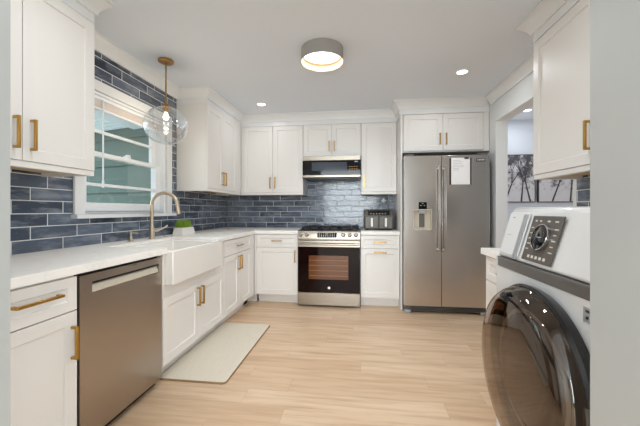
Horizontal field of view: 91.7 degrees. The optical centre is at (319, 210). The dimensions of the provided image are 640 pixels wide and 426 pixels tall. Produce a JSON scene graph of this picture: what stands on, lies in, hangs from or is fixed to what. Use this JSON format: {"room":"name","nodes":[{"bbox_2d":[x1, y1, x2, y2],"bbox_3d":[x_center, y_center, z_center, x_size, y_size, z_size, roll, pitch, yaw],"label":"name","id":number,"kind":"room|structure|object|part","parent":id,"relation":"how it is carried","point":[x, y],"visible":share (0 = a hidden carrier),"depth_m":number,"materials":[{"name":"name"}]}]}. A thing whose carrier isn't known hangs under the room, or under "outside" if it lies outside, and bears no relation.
{"room":"kitchen","nodes":[
{"label":"kitchen","id":0,"kind":"room"},
{"bbox_2d":[10,50,226,255],"bbox_3d":[-1.667,-0.052,2.769,0.140,2.440,3.700,0,0,7],"label":"wall","id":1,"kind":"structure","parent":0,"point":[41,208],"depth_m":2.30,"materials":[{"name":"blue tile"}]},
{"bbox_2d":[10,0,93,176],"bbox_3d":[-1.573,-0.663,1.397,0.380,0.918,0.998,0,0,7],"label":"upper cabinet","id":2,"kind":"object","parent":1,"relation":"attached to","point":[52,44],"visible":0.98,"depth_m":1.61,"materials":[{"name":"white paint"}]},
{"bbox_3d":[-1.440,-0.677,1.270,0.020,0.882,0.400,0,0,7],"label":"door","id":3,"kind":"part","parent":2,"relation":"part of","materials":[{"name":"white paint"}]},
{"bbox_3d":[-1.394,-0.362,1.430,0.032,0.150,0.012,0,0,7],"label":"handle","id":4,"kind":"part","parent":2,"relation":"part of","materials":[{"name":"gold metal"}]},
{"bbox_3d":[-1.612,-0.231,1.402,0.300,0.005,0.958,0,0,7],"label":"underside panel","id":5,"kind":"part","parent":2,"relation":"part of","materials":[{"name":"brown wood"}]},
{"bbox_3d":[-1.385,-0.362,1.505,0.032,0.150,0.012,0,0,7],"label":"handle","id":6,"kind":"part","parent":2,"relation":"part of","materials":[{"name":"gold metal"}]},
{"bbox_2d":[61,0,113,23],"bbox_3d":[-1.554,-1.198,1.430,0.415,0.149,1.068,0,0,7],"label":"trim","id":7,"kind":"structure","parent":2,"relation":"attached to","point":[88,9],"depth_m":1.83,"materials":[{"name":"white paint"}]},
{"bbox_2d":[71,79,176,218],"bbox_3d":[-1.654,-0.450,2.672,0.190,1.015,1.149,0,0,7],"label":"window","id":8,"kind":"structure","parent":1,"relation":"in","point":[160,155],"depth_m":2.76,"materials":[{"name":"white paint"}]},
{"bbox_3d":[-1.678,-0.219,2.666,0.035,0.456,0.905,0,0,7],"label":"sash","id":9,"kind":"part","parent":8,"relation":"part of","materials":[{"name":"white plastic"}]},
{"bbox_3d":[-1.614,0.044,2.667,0.110,0.028,1.149,0,0,7],"label":"sill","id":10,"kind":"part","parent":8,"relation":"part of","materials":[{"name":"white paint"}]},
{"bbox_3d":[-1.717,-0.639,2.671,0.035,0.444,0.905,0,0,7],"label":"sash","id":11,"kind":"part","parent":8,"relation":"part of","materials":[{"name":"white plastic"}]},
{"bbox_3d":[-1.681,-0.426,2.666,0.139,0.912,0.957,0,0,7],"label":"frame","id":12,"kind":"part","parent":8,"relation":"part of","materials":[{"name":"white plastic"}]},
{"bbox_2d":[94,94,162,187],"bbox_3d":[-1.633,-0.516,2.660,0.050,0.688,0.903,0,0,7],"label":"window blind","id":13,"kind":"object","parent":8,"relation":"attached to","point":[101,104],"visible":0.72,"depth_m":2.55,"materials":[{"name":"beige fabric"}]},
{"bbox_3d":[-1.640,-0.766,2.661,0.034,0.018,0.897,0,0,7],"label":"rail","id":14,"kind":"part","parent":13,"relation":"part of","materials":[{"name":"white plastic"}]},
{"bbox_2d":[94,30,178,99],"bbox_3d":[-1.581,-1.224,2.610,0.070,0.095,1.405,0,0,7],"label":"trim","id":15,"kind":"structure","parent":1,"relation":"attached to","point":[102,45],"depth_m":2.60,"materials":[{"name":"white paint"}]},
{"bbox_2d":[177,103,240,194],"bbox_3d":[-1.281,-0.663,3.756,0.380,0.918,0.942,0,0,7],"label":"upper cabinet","id":16,"kind":"object","parent":1,"relation":"attached to","point":[209,156],"visible":1,"depth_m":3.31,"materials":[{"name":"white paint"}]},
{"bbox_2d":[176,86,243,126],"bbox_3d":[-1.248,-1.198,3.893,0.415,0.149,1.364,0,0,7],"label":"trim","id":17,"kind":"structure","parent":16,"relation":"attached to","point":[205,94],"depth_m":3.31,"materials":[{"name":"white paint"}]},
{"bbox_3d":[-1.169,-0.677,3.459,0.020,0.882,0.377,0,0,7],"label":"door","id":18,"kind":"part","parent":16,"relation":"part of","materials":[{"name":"white paint"}]},
{"bbox_3d":[-1.121,-0.677,3.847,0.020,0.882,0.396,0,0,7],"label":"door","id":19,"kind":"part","parent":16,"relation":"part of","materials":[{"name":"white paint"}]},
{"bbox_2d":[172,227,194,234],"bbox_3d":[-1.421,0.216,3.252,0.110,0.074,0.249,0,0,7],"label":"planter","id":20,"kind":"object","parent":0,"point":[178,230],"depth_m":3.16,"materials":[{"name":"white ceramic"}]},
{"bbox_2d":[107,301,496,425],"bbox_3d":[0.594,1.193,0.524,8.100,0.050,8.600,0,0,7],"label":"floor","id":21,"kind":"structure","parent":0,"point":[314,365],"depth_m":2.14,"materials":[{"name":"brown wood"}]},
{"bbox_2d":[10,275,78,425],"bbox_3d":[-1.458,0.732,1.185,0.660,0.872,0.598,0,0,7],"label":"base cabinet","id":22,"kind":"object","parent":21,"relation":"on","point":[44,330],"visible":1,"depth_m":1.30,"materials":[{"name":"white paint"}]},
{"bbox_3d":[-1.133,0.371,1.257,0.032,0.012,0.190,0,0,7],"label":"handle","id":23,"kind":"part","parent":22,"relation":"part of","materials":[{"name":"gold metal"}]},
{"bbox_3d":[-1.159,0.383,1.256,0.020,0.153,0.377,0,0,7],"label":"drawer","id":24,"kind":"part","parent":22,"relation":"part of","materials":[{"name":"white paint"}]},
{"bbox_3d":[-1.114,0.603,1.413,0.032,0.150,0.012,0,0,7],"label":"handle","id":25,"kind":"part","parent":22,"relation":"part of","materials":[{"name":"gold metal"}]},
{"bbox_2d":[10,227,300,288],"bbox_3d":[-1.008,0.275,2.688,1.186,0.041,3.697,0,0,7],"label":"countertop","id":26,"kind":"structure","parent":22,"relation":"on","point":[37,267],"depth_m":1.74,"materials":[{"name":"white stone"}]},
{"bbox_2d":[128,232,137,241],"bbox_3d":[-1.508,0.213,2.507,0.082,0.080,0.042,0,0,7],"label":"soap dispenser","id":27,"kind":"object","parent":26,"relation":"on","point":[130,233],"visible":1,"depth_m":2.50,"materials":[{"name":"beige metal"}]},
{"bbox_2d":[148,191,180,238],"bbox_3d":[-1.376,0.044,2.765,0.270,0.419,0.076,0,0,-10],"label":"kitchen faucet","id":28,"kind":"object","parent":26,"relation":"on","point":[152,230],"visible":0.99,"depth_m":2.73,"materials":[{"name":"beige metal"}]},
{"bbox_3d":[-1.375,0.042,2.750,0.241,0.416,0.030,0,0,-8],"label":"spout","id":29,"kind":"part","parent":28,"relation":"part of","materials":[{"name":"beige metal"}]},
{"bbox_2d":[128,240,220,284],"bbox_3d":[-1.188,0.394,2.506,0.488,0.237,0.755,0,0,7],"label":"farmhouse sink","id":30,"kind":"object","parent":26,"relation":"in","point":[184,259],"visible":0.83,"depth_m":2.42,"materials":[{"name":"white ceramic"}]},
{"bbox_2d":[172,219,194,234],"bbox_3d":[-1.424,0.171,3.246,0.149,0.164,0.262,0,0,7],"label":"potted grass","id":31,"kind":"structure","parent":26,"relation":"on","point":[182,228],"depth_m":3.18,"materials":[{"name":"white ceramic"}]},
{"bbox_2d":[74,256,161,425],"bbox_3d":[-1.397,0.734,1.800,0.616,0.867,0.620,0,0,7],"label":"dishwasher","id":32,"kind":"object","parent":21,"relation":"on","point":[119,309],"visible":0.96,"depth_m":1.69,"materials":[{"name":"silver metal"}]},
{"bbox_3d":[-1.106,0.381,1.787,0.031,0.048,0.513,0,0,7],"label":"pocket handle","id":33,"kind":"part","parent":32,"relation":"part of","materials":[{"name":"silver metal"}]},
{"bbox_2d":[156,241,223,372],"bbox_3d":[-1.285,0.732,2.582,0.660,0.872,0.946,0,0,7],"label":"base cabinet","id":34,"kind":"object","parent":21,"relation":"on","point":[192,308],"visible":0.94,"depth_m":2.42,"materials":[{"name":"white paint"}]},
{"bbox_3d":[-1.028,0.823,2.313,0.020,0.450,0.468,0,0,7],"label":"door","id":35,"kind":"part","parent":34,"relation":"part of","materials":[{"name":"white paint"}]},
{"bbox_3d":[-0.978,0.698,2.512,0.032,0.150,0.012,0,0,7],"label":"handle","id":36,"kind":"part","parent":34,"relation":"part of","materials":[{"name":"gold metal"}]},
{"bbox_3d":[-0.970,0.698,2.575,0.032,0.150,0.012,0,0,7],"label":"handle","id":37,"kind":"part","parent":34,"relation":"part of","materials":[{"name":"gold metal"}]},
{"bbox_3d":[-0.971,0.823,2.780,0.020,0.450,0.468,0,0,7],"label":"door","id":38,"kind":"part","parent":34,"relation":"part of","materials":[{"name":"white paint"}]},
{"bbox_2d":[159,323,269,383],"bbox_3d":[-0.812,1.161,2.641,0.498,0.012,1.073,0,0,7],"label":"kitchen rug","id":39,"kind":"object","parent":21,"relation":"on","point":[214,360],"visible":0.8,"depth_m":2.47,"materials":[{"name":"beige fabric"}]},
{"bbox_2d":[215,234,253,328],"bbox_3d":[-1.173,0.732,3.490,0.660,0.872,0.876,0,0,7],"label":"base cabinet","id":40,"kind":"object","parent":21,"relation":"on","point":[238,252],"visible":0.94,"depth_m":3.36,"materials":[{"name":"white paint"}]},
{"bbox_3d":[-0.917,0.756,3.210,0.020,0.584,0.376,0,0,7],"label":"door","id":41,"kind":"part","parent":40,"relation":"part of","materials":[{"name":"white paint"}]},
{"bbox_3d":[-0.894,0.383,3.399,0.020,0.153,0.756,0,0,7],"label":"drawer","id":42,"kind":"part","parent":40,"relation":"part of","materials":[{"name":"white paint"}]},
{"bbox_3d":[-0.871,0.756,3.587,0.020,0.584,0.376,0,0,7],"label":"door","id":43,"kind":"part","parent":40,"relation":"part of","materials":[{"name":"white paint"}]},
{"bbox_2d":[247,234,297,302],"bbox_3d":[-0.822,0.732,4.194,1.183,0.872,0.660,0,0,7],"label":"base cabinet","id":44,"kind":"object","parent":21,"relation":"on","point":[275,255],"visible":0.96,"depth_m":3.87,"materials":[{"name":"white paint"}]},
{"bbox_3d":[-0.533,0.383,3.868,0.522,0.153,0.020,0,0,7],"label":"drawer","id":45,"kind":"part","parent":44,"relation":"part of","materials":[{"name":"white paint"}]},
{"bbox_3d":[-0.533,0.756,3.868,0.522,0.584,0.020,0,0,7],"label":"door","id":46,"kind":"part","parent":44,"relation":"part of","materials":[{"name":"white paint"}]},
{"bbox_2d":[297,225,359,306],"bbox_3d":[0.139,0.692,4.038,0.761,0.950,0.733,0,0,7],"label":"gas range","id":47,"kind":"object","parent":21,"relation":"on","point":[328,256],"visible":1,"depth_m":3.73,"materials":[{"name":"metal"}]},
{"bbox_3d":[0.098,0.406,3.706,0.717,0.026,0.064,0,0,7],"label":"handle","id":48,"kind":"part","parent":47,"relation":"part of","materials":[{"name":"metal"}]},
{"bbox_3d":[0.104,0.307,3.761,0.757,0.112,0.056,0,0,7],"label":"control panel","id":49,"kind":"part","parent":47,"relation":"part of","materials":[{"name":"metal"}]},
{"bbox_3d":[0.104,1.071,3.758,0.749,0.150,0.058,0,0,7],"label":"storage drawer","id":50,"kind":"part","parent":47,"relation":"part of","materials":[{"name":"metal"}]},
{"bbox_3d":[0.105,0.679,3.762,0.749,0.622,0.050,0,0,7],"label":"oven door","id":51,"kind":"part","parent":47,"relation":"part of","materials":[{"name":"metal"}]},
{"bbox_3d":[0.101,0.716,3.733,0.745,0.545,0.008,0,0,7],"label":"door glass","id":52,"kind":"part","parent":47,"relation":"part of","materials":[{"name":"black glass"}]},
{"bbox_2d":[298,228,359,230],"bbox_3d":[0.145,0.255,4.088,0.761,0.017,0.633,0,0,7],"label":"cooktop","id":53,"kind":"object","parent":47,"relation":"in","point":[302,229],"depth_m":3.83,"materials":[{"name":"black metal"}]},
{"bbox_2d":[360,234,398,305],"bbox_3d":[0.751,0.732,3.999,0.459,0.872,0.660,0,0,7],"label":"base cabinet","id":54,"kind":"object","parent":21,"relation":"on","point":[379,254],"visible":1,"depth_m":3.71,"materials":[{"name":"white paint"}]},
{"bbox_2d":[360,228,399,234],"bbox_3d":[0.753,0.275,4.008,0.461,0.041,0.644,0,0,7],"label":"countertop","id":55,"kind":"structure","parent":54,"relation":"on","point":[363,231],"depth_m":3.70,"materials":[{"name":"white stone"}]},
{"bbox_2d":[364,209,393,229],"bbox_3d":[0.758,0.123,4.043,0.370,0.262,0.335,0,0,7],"label":"air fryer","id":56,"kind":"object","parent":55,"relation":"on","point":[373,218],"visible":0.98,"depth_m":3.92,"materials":[{"name":"grey metal"}]},
{"bbox_2d":[365,216,378,228],"bbox_3d":[0.653,0.155,3.915,0.170,0.158,0.054,0,0,7],"label":"basket","id":57,"kind":"object","parent":56,"relation":"on","point":[371,222],"depth_m":3.92,"materials":[{"name":"grey metal"}]},
{"bbox_3d":[0.746,0.036,3.950,0.270,0.058,0.038,0,0,7],"label":"control panel","id":58,"kind":"part","parent":56,"relation":"part of","materials":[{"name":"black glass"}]},
{"bbox_2d":[379,216,392,228],"bbox_3d":[0.828,0.155,3.893,0.170,0.158,0.054,0,0,7],"label":"basket","id":59,"kind":"object","parent":56,"relation":"on","point":[385,222],"depth_m":3.90,"materials":[{"name":"grey metal"}]},
{"bbox_3d":[0.716,0.383,3.713,0.452,0.153,0.020,0,0,7],"label":"drawer","id":60,"kind":"part","parent":54,"relation":"part of","materials":[{"name":"white paint"}]},
{"bbox_3d":[0.716,0.756,3.713,0.452,0.584,0.020,0,0,7],"label":"door","id":61,"kind":"part","parent":54,"relation":"part of","materials":[{"name":"white paint"}]},
{"bbox_2d":[394,115,401,309],"bbox_3d":[0.991,0.028,3.960,0.020,2.280,0.678,0,0,7],"label":"panel","id":62,"kind":"object","parent":21,"relation":"on","point":[398,197],"visible":0.56,"depth_m":3.72,"materials":[{"name":"white paint"}]},
{"bbox_2d":[402,153,489,315],"bbox_3d":[1.444,0.270,3.802,0.910,1.794,0.825,0,0,7],"label":"refrigerator","id":63,"kind":"object","parent":21,"relation":"on","point":[446,227],"visible":0.96,"depth_m":3.45,"materials":[{"name":"grey metal"}]},
{"bbox_3d":[1.151,0.233,3.507,0.401,1.680,0.058,0,0,7],"label":"freezer door","id":64,"kind":"part","parent":63,"relation":"part of","materials":[{"name":"silver metal"}]},
{"bbox_3d":[1.317,-0.012,3.430,0.022,0.960,0.055,0,0,7],"label":"handle","id":65,"kind":"part","parent":63,"relation":"part of","materials":[{"name":"metal"}]},
{"bbox_3d":[1.376,-0.012,3.422,0.022,0.960,0.055,0,0,7],"label":"handle","id":66,"kind":"part","parent":63,"relation":"part of","materials":[{"name":"metal"}]},
{"bbox_2d":[450,157,470,184],"bbox_3d":[1.547,-0.430,3.422,0.230,0.300,0.012,0,0,7],"label":"paper note","id":67,"kind":"object","parent":63,"relation":"attached to","point":[460,168],"visible":1,"depth_m":3.42,"materials":[{"name":"white paper"}]},
{"bbox_3d":[1.606,0.233,3.451,0.503,1.680,0.058,0,0,7],"label":"fridge door","id":68,"kind":"part","parent":63,"relation":"part of","materials":[{"name":"silver metal"}]},
{"bbox_2d":[486,256,496,308],"bbox_3d":[1.368,0.732,1.743,0.660,0.872,0.609,0,0,7],"label":"base cabinet","id":69,"kind":"object","parent":21,"relation":"on","point":[491,263],"visible":0.16,"depth_m":2.01,"materials":[{"name":"white paint"}]},
{"bbox_2d":[481,248,499,258],"bbox_3d":[1.367,0.275,1.738,0.645,0.041,0.660,0,0,7],"label":"countertop","id":70,"kind":"structure","parent":69,"relation":"on","point":[491,252],"depth_m":1.97,"materials":[{"name":"white stone"}]},
{"bbox_3d":[1.082,0.383,1.778,0.020,0.153,0.602,0,0,7],"label":"drawer","id":71,"kind":"part","parent":69,"relation":"part of","materials":[{"name":"white paint"}]},
{"bbox_3d":[1.082,0.756,1.778,0.020,0.584,0.602,0,0,7],"label":"door","id":72,"kind":"part","parent":69,"relation":"part of","materials":[{"name":"white paint"}]},
{"bbox_2d":[482,206,589,425],"bbox_3d":[1.123,0.578,1.058,0.922,1.180,0.718,0,0,7],"label":"washing machine","id":73,"kind":"object","parent":21,"relation":"on","point":[536,328],"visible":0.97,"depth_m":1.01,"materials":[{"name":"white metal"}]},
{"bbox_3d":[0.842,0.102,1.346,0.054,0.178,0.163,0,0,7],"label":"detergent drawer","id":74,"kind":"part","parent":73,"relation":"part of","materials":[{"name":"white plastic"}]},
{"bbox_3d":[0.702,0.580,1.110,0.075,0.606,0.606,0,0,7],"label":"door glass","id":75,"kind":"part","parent":73,"relation":"part of","materials":[{"name":"glass"}]},
{"bbox_3d":[0.798,0.675,1.098,0.034,0.925,0.710,0,0,7],"label":"panel","id":76,"kind":"part","parent":73,"relation":"part of","materials":[{"name":"white metal"}]},
{"bbox_3d":[0.814,0.107,1.142,0.052,0.171,0.188,0,0,7],"label":"display panel","id":77,"kind":"part","parent":73,"relation":"part of","materials":[{"name":"grey plastic"}]},
{"bbox_3d":[0.757,0.580,1.103,0.044,0.622,0.622,0,0,7],"label":"door","id":78,"kind":"part","parent":73,"relation":"part of","materials":[{"name":"black glass"}]},
{"bbox_2d":[227,160,393,227],"bbox_3d":[0.255,-0.052,4.455,3.540,2.440,0.120,0,0,7],"label":"wall","id":79,"kind":"structure","parent":0,"point":[326,203],"depth_m":4.44,"materials":[{"name":"blue tile"}]},
{"bbox_2d":[220,125,306,195],"bbox_3d":[-0.799,-0.663,4.332,1.195,0.918,0.380,0,0,7],"label":"upper cabinet","id":80,"kind":"object","parent":79,"relation":"attached to","point":[271,156],"visible":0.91,"depth_m":4.15,"materials":[{"name":"white paint"}]},
{"bbox_3d":[-0.835,-0.677,4.187,0.408,0.882,0.020,0,0,7],"label":"door","id":81,"kind":"part","parent":80,"relation":"part of","materials":[{"name":"white paint"}]},
{"bbox_3d":[-0.427,-0.677,4.137,0.405,0.882,0.020,0,0,7],"label":"door","id":82,"kind":"part","parent":80,"relation":"part of","materials":[{"name":"white paint"}]},
{"bbox_2d":[241,109,395,126],"bbox_3d":[-0.034,-1.198,4.221,2.055,0.149,0.414,0,0,7],"label":"trim","id":83,"kind":"structure","parent":80,"relation":"attached to","point":[371,115],"depth_m":4.05,"materials":[{"name":"white paint"}]},
{"bbox_2d":[303,123,360,159],"bbox_3d":[0.172,-0.913,4.212,0.756,0.418,0.380,0,0,7],"label":"upper cabinet","id":84,"kind":"object","parent":79,"relation":"attached to","point":[330,139],"visible":0.93,"depth_m":4.05,"materials":[{"name":"white paint"}]},
{"bbox_3d":[-0.033,-0.912,4.088,0.374,0.411,0.020,0,0,7],"label":"door","id":85,"kind":"part","parent":84,"relation":"part of","materials":[{"name":"white paint"}]},
{"bbox_2d":[302,155,359,180],"bbox_3d":[0.168,-0.552,4.178,0.744,0.292,0.428,0,0,7],"label":"microwave","id":86,"kind":"object","parent":84,"relation":"attached to","point":[340,167],"visible":1,"depth_m":3.99,"materials":[{"name":"metal"}]},
{"bbox_3d":[0.145,-0.434,3.993,0.744,0.030,0.054,0,0,7],"label":"handle","id":87,"kind":"part","parent":86,"relation":"part of","materials":[{"name":"metal"}]},
{"bbox_3d":[0.146,-0.544,4.000,0.744,0.183,0.039,0,0,7],"label":"door","id":88,"kind":"part","parent":86,"relation":"part of","materials":[{"name":"black glass"}]},
{"bbox_3d":[0.342,-0.912,4.042,0.373,0.411,0.020,0,0,7],"label":"door","id":89,"kind":"part","parent":84,"relation":"part of","materials":[{"name":"white paint"}]},
{"bbox_2d":[361,122,396,194],"bbox_3d":[0.773,-0.663,4.138,0.449,0.918,0.380,0,0,7],"label":"upper cabinet","id":90,"kind":"object","parent":79,"relation":"attached to","point":[378,140],"visible":1,"depth_m":3.99,"materials":[{"name":"white paint"}]},
{"bbox_2d":[402,112,488,159],"bbox_3d":[1.480,-0.895,3.894,0.961,0.442,0.690,0,0,7],"label":"upper cabinet","id":91,"kind":"object","parent":79,"relation":"attached to","point":[450,133],"visible":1,"depth_m":3.59,"materials":[{"name":"white paint"}]},
{"bbox_3d":[1.198,-0.901,3.623,0.442,0.422,0.020,0,0,7],"label":"door","id":92,"kind":"part","parent":91,"relation":"part of","materials":[{"name":"white paint"}]},
{"bbox_2d":[391,96,489,122],"bbox_3d":[1.427,-1.194,3.881,1.069,0.155,0.729,0,0,7],"label":"trim","id":93,"kind":"structure","parent":91,"relation":"attached to","point":[473,104],"depth_m":3.57,"materials":[{"name":"white paint"}]},
{"bbox_3d":[1.641,-0.901,3.568,0.442,0.422,0.020,0,0,7],"label":"door","id":94,"kind":"part","parent":91,"relation":"part of","materials":[{"name":"white paint"}]},
{"bbox_2d":[94,0,540,128],"bbox_3d":[0.594,-1.322,0.524,8.100,0.100,8.600,0,0,7],"label":"ceiling","id":95,"kind":"structure","parent":0,"point":[248,52],"depth_m":2.39,"materials":[{"name":"white paint"}]},
{"bbox_2d":[142,57,188,144],"bbox_3d":[-1.310,-0.914,2.644,0.354,0.714,0.354,0,0,7],"label":"pendant light","id":96,"kind":"object","parent":95,"relation":"hanging from","point":[165,61],"visible":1,"depth_m":2.63,"materials":[{"name":"clear glass"}]},
{"bbox_3d":[-1.310,-0.714,2.644,0.354,0.314,0.354,0,0,7],"label":"globe","id":97,"kind":"part","parent":96,"relation":"part of","materials":[{"name":"clear glass"}]},
{"bbox_2d":[162,103,169,119],"bbox_3d":[-1.310,-0.834,2.644,0.068,0.140,0.068,0,0,7],"label":"bulb","id":98,"kind":"object","parent":96,"relation":"attached to","point":[165,109],"depth_m":2.63,"materials":[{"name":"white glass"}]},
{"bbox_3d":[-1.310,-1.069,2.644,0.012,0.361,0.012,0,0,7],"label":"rod","id":99,"kind":"part","parent":96,"relation":"part of","materials":[{"name":"gold metal"}]},
{"bbox_2d":[256,102,266,105],"bbox_3d":[-0.702,-1.268,3.728,0.124,0.007,0.124,0,0,7],"label":"recessed light","id":100,"kind":"object","parent":95,"relation":"in","point":[258,103],"visible":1,"depth_m":3.73,"materials":[{"name":"white plastic"}]},
{"bbox_2d":[301,38,343,71],"bbox_3d":[0.017,-1.220,2.459,0.340,0.104,0.340,0,0,7],"label":"light","id":101,"kind":"object","parent":95,"relation":"attached to","point":[317,54],"visible":1,"depth_m":2.44,"materials":[{"name":"grey"}]},
{"bbox_2d":[304,52,339,63],"bbox_3d":[0.017,-1.232,2.459,0.310,0.020,0.310,0,0,7],"label":"diffuser","id":102,"kind":"object","parent":101,"relation":"attached to","point":[316,57],"depth_m":2.51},
{"bbox_2d":[455,69,469,74],"bbox_3d":[1.306,-1.268,2.854,0.124,0.007,0.124,0,0,7],"label":"recessed light","id":103,"kind":"object","parent":95,"relation":"in","point":[461,71],"visible":1,"depth_m":2.85,"materials":[{"name":"white plastic"}]},
{"bbox_2d":[0,0,639,425],"bbox_3d":[0.598,-0.052,0.554,8.100,2.440,0.140,0,0,7],"label":"wall","id":104,"kind":"structure","parent":0,"point":[614,24],"depth_m":0.58,"materials":[{"name":"grey paint"}]},
{"bbox_2d":[485,72,576,247],"bbox_3d":[1.843,-0.052,2.395,0.120,2.440,3.820,0,0,7],"label":"wall","id":105,"kind":"structure","parent":0,"point":[519,98],"depth_m":3.36,"materials":[{"name":"white paint"}]},
{"bbox_2d":[486,54,532,104],"bbox_3d":[1.795,-1.224,2.781,0.070,0.095,1.425,0,0,7],"label":"trim","id":106,"kind":"structure","parent":105,"relation":"attached to","point":[522,71],"depth_m":2.93,"materials":[{"name":"white paint"}]},
{"bbox_2d":[533,0,589,179],"bbox_3d":[1.477,-0.663,1.306,0.336,0.918,1.566,0,0,7],"label":"upper cabinet","id":107,"kind":"object","parent":105,"relation":"attached to","point":[561,56],"visible":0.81,"depth_m":1.80,"materials":[{"name":"white paint"}]},
{"bbox_2d":[517,0,579,43],"bbox_3d":[1.464,-1.198,1.343,0.375,0.149,1.637,0,0,7],"label":"trim","id":108,"kind":"structure","parent":107,"relation":"attached to","point":[546,13],"depth_m":1.93,"materials":[{"name":"white paint"}]},
{"bbox_3d":[1.516,-0.231,1.301,0.255,0.005,1.527,0,0,7],"label":"underside panel","id":109,"kind":"part","parent":107,"relation":"part of","materials":[{"name":"brown wood"}]},
{"bbox_3d":[1.359,-0.382,1.583,0.032,0.150,0.012,0,0,7],"label":"handle","id":110,"kind":"part","parent":107,"relation":"part of","materials":[{"name":"gold metal"}]},
{"bbox_2d":[577,174,589,206],"bbox_3d":[1.643,-0.014,1.306,0.008,0.536,1.609,0,0,7],"label":"backsplash","id":111,"kind":"structure","parent":105,"relation":"attached to","point":[583,185],"depth_m":2.04,"materials":[{"name":"blue tile"}]},
{"bbox_2d":[508,119,572,221],"bbox_3d":[3.646,-0.052,4.338,2.980,2.440,0.120,0,0,7],"label":"wall","id":112,"kind":"structure","parent":0,"point":[520,132],"depth_m":4.38,"materials":[{"name":"white paint"}]},
{"bbox_2d":[508,154,534,202],"bbox_3d":[2.710,-0.442,4.372,0.575,0.670,0.040,0,0,7],"label":"wall art","id":113,"kind":"object","parent":112,"relation":"attached to","point":[521,182],"visible":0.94,"depth_m":4.34,"materials":[{"name":"grey paper"}]},
{"bbox_2d":[537,179,572,201],"bbox_3d":[3.343,-0.442,4.293,0.630,0.670,0.040,0,0,7],"label":"wall art","id":114,"kind":"object","parent":112,"relation":"attached to","point":[547,190],"visible":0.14,"depth_m":4.29,"materials":[{"name":"grey paper"}]},
{"label":"outside","id":115,"kind":"structure","parent":0,"visible":0},
{"bbox_3d":[-16.725,1.893,3.475,29.800,0.050,34.000,0,0,7],"label":"ground","id":116,"kind":"structure","parent":115,"visible":0},
{"bbox_2d":[86,116,150,203],"bbox_3d":[-5.728,-0.677,7.218,9.800,5.090,3.850,0,0,22],"label":"neighbouring house","id":117,"kind":"structure","parent":116,"relation":"on","point":[115,172],"depth_m":4.99,"materials":[{"name":"teal"}]}
]}

